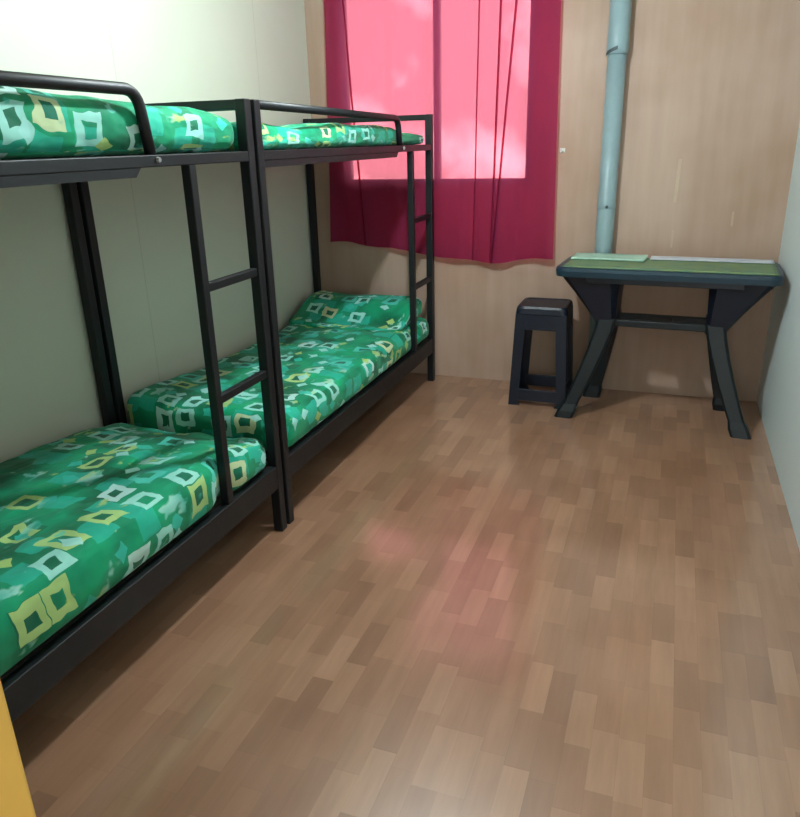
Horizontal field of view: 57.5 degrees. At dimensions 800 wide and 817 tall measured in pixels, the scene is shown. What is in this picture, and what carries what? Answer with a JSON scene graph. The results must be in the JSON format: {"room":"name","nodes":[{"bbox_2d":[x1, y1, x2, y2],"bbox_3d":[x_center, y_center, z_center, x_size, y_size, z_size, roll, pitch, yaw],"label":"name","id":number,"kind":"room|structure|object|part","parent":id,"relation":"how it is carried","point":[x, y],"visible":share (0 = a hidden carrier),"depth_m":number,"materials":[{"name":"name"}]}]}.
{"room":"dormitory","nodes":[
{"label":"dormitory","id":0,"kind":"room"},
{"bbox_2d":[0,0,321,462],"bbox_3d":[-1.386,-0.814,3.020,0.100,2.620,4.680,6,21,19],"label":"wall","id":1,"kind":"structure","parent":0,"point":[167,50],"depth_m":3.38,"materials":[{"name":"white paint"}]},
{"bbox_2d":[12,373,799,816],"bbox_3d":[0.136,0.882,2.209,3.815,0.080,6.200,6,21,19],"label":"floor","id":2,"kind":"structure","parent":0,"point":[472,602],"depth_m":2.40,"materials":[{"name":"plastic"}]},
{"bbox_2d":[0,70,286,721],"bbox_3d":[-1.272,0.015,2.051,0.878,1.724,2.130,6,21,19],"label":"bunk bed","id":3,"kind":"object","parent":2,"relation":"on","point":[29,679],"visible":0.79,"depth_m":2.43,"materials":[{"name":"black metal"}]},
{"bbox_3d":[-0.990,-0.579,1.433,0.032,0.198,1.552,6,21,19],"label":"guard rail","id":4,"kind":"part","parent":3,"relation":"part of","materials":[{"name":"black metal"}]},
{"bbox_3d":[-1.312,-0.362,3.110,0.042,1.705,0.042,6,21,19],"label":"post","id":5,"kind":"part","parent":3,"relation":"part of","materials":[{"name":"black metal"}]},
{"bbox_2d":[0,86,233,159],"bbox_3d":[-1.289,-0.707,1.801,0.810,0.190,2.030,6,21,19],"label":"mattress","id":6,"kind":"object","parent":3,"relation":"on","point":[33,124],"visible":0.93,"depth_m":1.94,"materials":[{"name":"green fabric"}]},
{"bbox_3d":[-0.902,-0.559,1.693,0.038,0.034,2.046,6,21,19],"label":"rail","id":7,"kind":"part","parent":3,"relation":"part of","materials":[{"name":"black metal"}]},
{"bbox_2d":[0,423,265,675],"bbox_3d":[-1.238,0.429,2.225,0.842,0.220,2.066,6,21,19],"label":"mattress","id":8,"kind":"object","parent":3,"relation":"on","point":[80,511],"visible":0.96,"depth_m":2.32,"materials":[{"name":"green fabric"}]},
{"bbox_3d":[-0.872,0.624,2.126,0.038,0.100,2.046,6,21,19],"label":"rail","id":9,"kind":"part","parent":3,"relation":"part of","materials":[{"name":"black metal"}]},
{"bbox_3d":[-0.942,-1.107,2.688,0.786,0.032,0.030,6,21,19],"label":"rail","id":10,"kind":"part","parent":3,"relation":"part of","materials":[{"name":"black metal"}]},
{"bbox_3d":[-0.533,-0.283,2.840,0.042,1.705,0.042,6,21,19],"label":"post","id":11,"kind":"part","parent":3,"relation":"part of","materials":[{"name":"black metal"}]},
{"bbox_2d":[76,99,434,523],"bbox_3d":[-0.542,-0.689,3.951,0.878,1.706,2.130,6,21,19],"label":"bunk bed","id":12,"kind":"object","parent":2,"relation":"on","point":[294,457],"visible":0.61,"depth_m":3.34,"materials":[{"name":"black metal"}]},
{"bbox_3d":[-1.289,-0.384,3.168,0.042,1.705,0.042,6,21,19],"label":"post","id":13,"kind":"part","parent":12,"relation":"part of","materials":[{"name":"black metal"}]},
{"bbox_3d":[-0.510,-0.304,2.898,0.042,1.705,0.042,6,21,19],"label":"post","id":14,"kind":"part","parent":12,"relation":"part of","materials":[{"name":"black metal"}]},
{"bbox_2d":[127,317,428,450],"bbox_3d":[-0.525,-0.265,4.085,0.845,0.213,2.054,6,21,19],"label":"mattress","id":15,"kind":"object","parent":12,"relation":"on","point":[323,368],"visible":0.8,"depth_m":3.53,"materials":[{"name":"green fabric"}]},
{"bbox_2d":[289,290,421,330],"bbox_3d":[-0.285,-0.639,4.720,0.774,0.153,0.509,6,21,19],"label":"pillow","id":16,"kind":"object","parent":15,"relation":"on","point":[321,309],"visible":0.96,"depth_m":4.65,"materials":[{"name":"green fabric"}]},
{"bbox_3d":[-0.582,-1.074,5.007,0.042,1.705,0.042,6,21,19],"label":"post","id":17,"kind":"part","parent":12,"relation":"part of","materials":[{"name":"black metal"}]},
{"bbox_2d":[224,122,423,150],"bbox_3d":[-0.567,-1.378,3.694,0.804,0.116,2.031,6,21,19],"label":"mattress","id":18,"kind":"object","parent":12,"relation":"on","point":[304,135],"visible":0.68,"depth_m":3.27,"materials":[{"name":"green fabric"}]},
{"bbox_3d":[-0.260,-1.283,3.334,0.032,0.181,1.552,6,21,19],"label":"guard rail","id":19,"kind":"part","parent":12,"relation":"part of","materials":[{"name":"black metal"}]},
{"bbox_3d":[-0.172,-1.272,3.590,0.038,0.034,2.046,6,21,19],"label":"rail","id":20,"kind":"part","parent":12,"relation":"part of","materials":[{"name":"black metal"}]},
{"bbox_3d":[-0.143,-0.089,4.023,0.038,0.100,2.046,6,21,19],"label":"rail","id":21,"kind":"part","parent":12,"relation":"part of","materials":[{"name":"black metal"}]},
{"bbox_3d":[-0.212,-1.819,4.585,0.786,0.032,0.030,6,21,19],"label":"rail","id":22,"kind":"part","parent":12,"relation":"part of","materials":[{"name":"black metal"}]},
{"bbox_3d":[0.197,-0.995,4.738,0.042,1.705,0.042,6,21,19],"label":"post","id":23,"kind":"part","parent":12,"relation":"part of","materials":[{"name":"black metal"}]},
{"bbox_2d":[508,297,572,408],"bbox_3d":[0.889,-0.354,4.526,0.350,0.615,0.340,6,21,19],"label":"plastic stool","id":24,"kind":"object","parent":2,"relation":"on","point":[533,313],"visible":0.98,"depth_m":4.42,"materials":[{"name":"black plastic"}]},
{"bbox_3d":[0.742,-0.307,4.472,0.118,0.570,0.114,6,21,19],"label":"leg","id":25,"kind":"part","parent":24,"relation":"part of","materials":[{"name":"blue plastic"}]},
{"bbox_3d":[0.818,-0.382,4.670,0.118,0.570,0.114,6,21,19],"label":"leg","id":26,"kind":"part","parent":24,"relation":"part of","materials":[{"name":"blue plastic"}]},
{"bbox_3d":[0.842,-0.078,4.472,0.259,0.075,0.014,6,21,19],"label":"rail","id":27,"kind":"part","parent":24,"relation":"part of","materials":[{"name":"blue plastic"}]},
{"bbox_3d":[0.947,-0.180,4.745,0.259,0.075,0.014,6,21,19],"label":"rail","id":28,"kind":"part","parent":24,"relation":"part of","materials":[{"name":"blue plastic"}]},
{"bbox_3d":[0.882,-0.620,4.429,0.310,0.050,0.300,6,21,19],"label":"seat","id":29,"kind":"part","parent":24,"relation":"part of","materials":[{"name":"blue plastic"}]},
{"bbox_3d":[0.960,-0.285,4.397,0.118,0.570,0.114,6,21,19],"label":"leg","id":30,"kind":"part","parent":24,"relation":"part of","materials":[{"name":"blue plastic"}]},
{"bbox_3d":[1.044,-0.114,4.556,0.014,0.075,0.249,6,21,19],"label":"rail","id":31,"kind":"part","parent":24,"relation":"part of","materials":[{"name":"black plastic"}]},
{"bbox_3d":[1.036,-0.359,4.595,0.118,0.570,0.114,6,21,19],"label":"leg","id":32,"kind":"part","parent":24,"relation":"part of","materials":[{"name":"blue plastic"}]},
{"bbox_2d":[554,256,784,439],"bbox_3d":[1.487,-0.384,4.183,1.150,0.878,0.500,7,22,22],"label":"plastic table","id":33,"kind":"object","parent":2,"relation":"on","point":[731,296],"visible":0.88,"depth_m":3.96,"materials":[{"name":"black plastic"}]},
{"bbox_3d":[1.077,-0.238,4.238,0.339,0.585,0.107,-3,20,-4],"label":"leg","id":34,"kind":"part","parent":33,"relation":"part of","materials":[{"name":"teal plastic"}]},
{"bbox_3d":[1.118,-0.653,4.248,0.330,0.300,0.400,7,22,22],"label":"panel","id":35,"kind":"part","parent":33,"relation":"part of","materials":[{"name":"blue plastic"}]},
{"bbox_3d":[1.245,-0.336,4.495,0.116,0.585,0.257,-9,21,-20],"label":"leg","id":36,"kind":"part","parent":33,"relation":"part of","materials":[{"name":"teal plastic"}]},
{"bbox_2d":[563,258,778,275],"bbox_3d":[1.474,-0.791,4.007,1.077,0.006,0.416,7,22,22],"label":"mat","id":37,"kind":"object","parent":33,"relation":"on","point":[647,265],"visible":0.84,"depth_m":3.94,"materials":[{"name":"green fabric"}]},
{"bbox_2d":[571,253,647,261],"bbox_3d":[1.226,-0.886,4.255,0.417,0.011,0.213,7,22,22],"label":"folded cloth","id":38,"kind":"object","parent":37,"relation":"on","point":[585,256],"visible":1,"depth_m":4.22,"materials":[{"name":"green fabric"}]},
{"bbox_2d":[650,256,774,263],"bbox_3d":[1.745,-0.837,4.092,0.640,0.005,0.125,7,22,22],"label":"paper sheet","id":39,"kind":"object","parent":37,"relation":"on","point":[652,257],"visible":1,"depth_m":4.08,"materials":[{"name":"white paper"}]},
{"bbox_3d":[1.861,-0.260,4.245,0.257,0.585,0.116,-9,22,-21],"label":"leg","id":40,"kind":"part","parent":33,"relation":"part of","materials":[{"name":"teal plastic"}]},
{"bbox_3d":[1.780,-0.151,3.952,0.107,0.585,0.339,-17,25,-36],"label":"leg","id":41,"kind":"part","parent":33,"relation":"part of","materials":[{"name":"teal plastic"}]},
{"bbox_3d":[1.845,-0.564,3.953,0.330,0.300,0.400,7,22,22],"label":"panel","id":42,"kind":"part","parent":33,"relation":"part of","materials":[{"name":"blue plastic"}]},
{"bbox_2d":[304,0,799,401],"bbox_3d":[0.806,-1.426,4.542,2.915,2.620,0.090,6,21,19],"label":"wall","id":43,"kind":"structure","parent":0,"point":[711,113],"depth_m":4.28,"materials":[{"name":"brown wood"}]},
{"bbox_2d":[588,0,631,344],"bbox_3d":[1.226,-1.344,4.290,0.120,2.620,0.124,6,21,19],"label":"vent pipe","id":44,"kind":"object","parent":43,"relation":"attached to","point":[618,38],"visible":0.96,"depth_m":4.15,"materials":[{"name":"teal plastic"}]},
{"bbox_2d":[606,0,631,53],"bbox_3d":[1.203,-2.274,3.951,0.120,0.640,0.120,6,21,19],"label":"socket","id":45,"kind":"object","parent":44,"relation":"attached to","point":[618,38],"depth_m":3.97,"materials":[{"name":"teal plastic"}]},
{"bbox_3d":[0.213,-2.589,4.245,1.620,0.016,0.016,6,21,19],"label":"curtain rod","id":46,"kind":"object","parent":43,"relation":"attached to","visible":0},
{"bbox_2d":[324,0,560,262],"bbox_3d":[0.222,-1.783,4.519,1.523,1.726,0.043,6,21,19],"label":"curtain","id":47,"kind":"object","parent":46,"relation":"hanging from","point":[486,72],"visible":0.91,"depth_m":4.49,"materials":[{"name":"red fabric"}]},
{"bbox_2d":[757,123,799,549],"bbox_3d":[1.450,-0.526,2.038,0.100,2.620,4.680,6,21,19],"label":"wall","id":48,"kind":"structure","parent":0,"point":[778,398],"depth_m":3.66,"materials":[{"name":"white paint"}]},
{"bbox_3d":[-0.737,0.081,0.527,2.915,2.620,0.115,6,21,19],"label":"wall","id":49,"kind":"structure","parent":0,"visible":0},
{"bbox_2d":[0,680,35,816],"bbox_3d":[0.127,0.418,0.305,0.920,2.100,0.167,6,21,19],"label":"door","id":50,"kind":"structure","parent":49,"relation":"in","point":[15,797],"depth_m":0.46,"materials":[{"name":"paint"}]}
]}

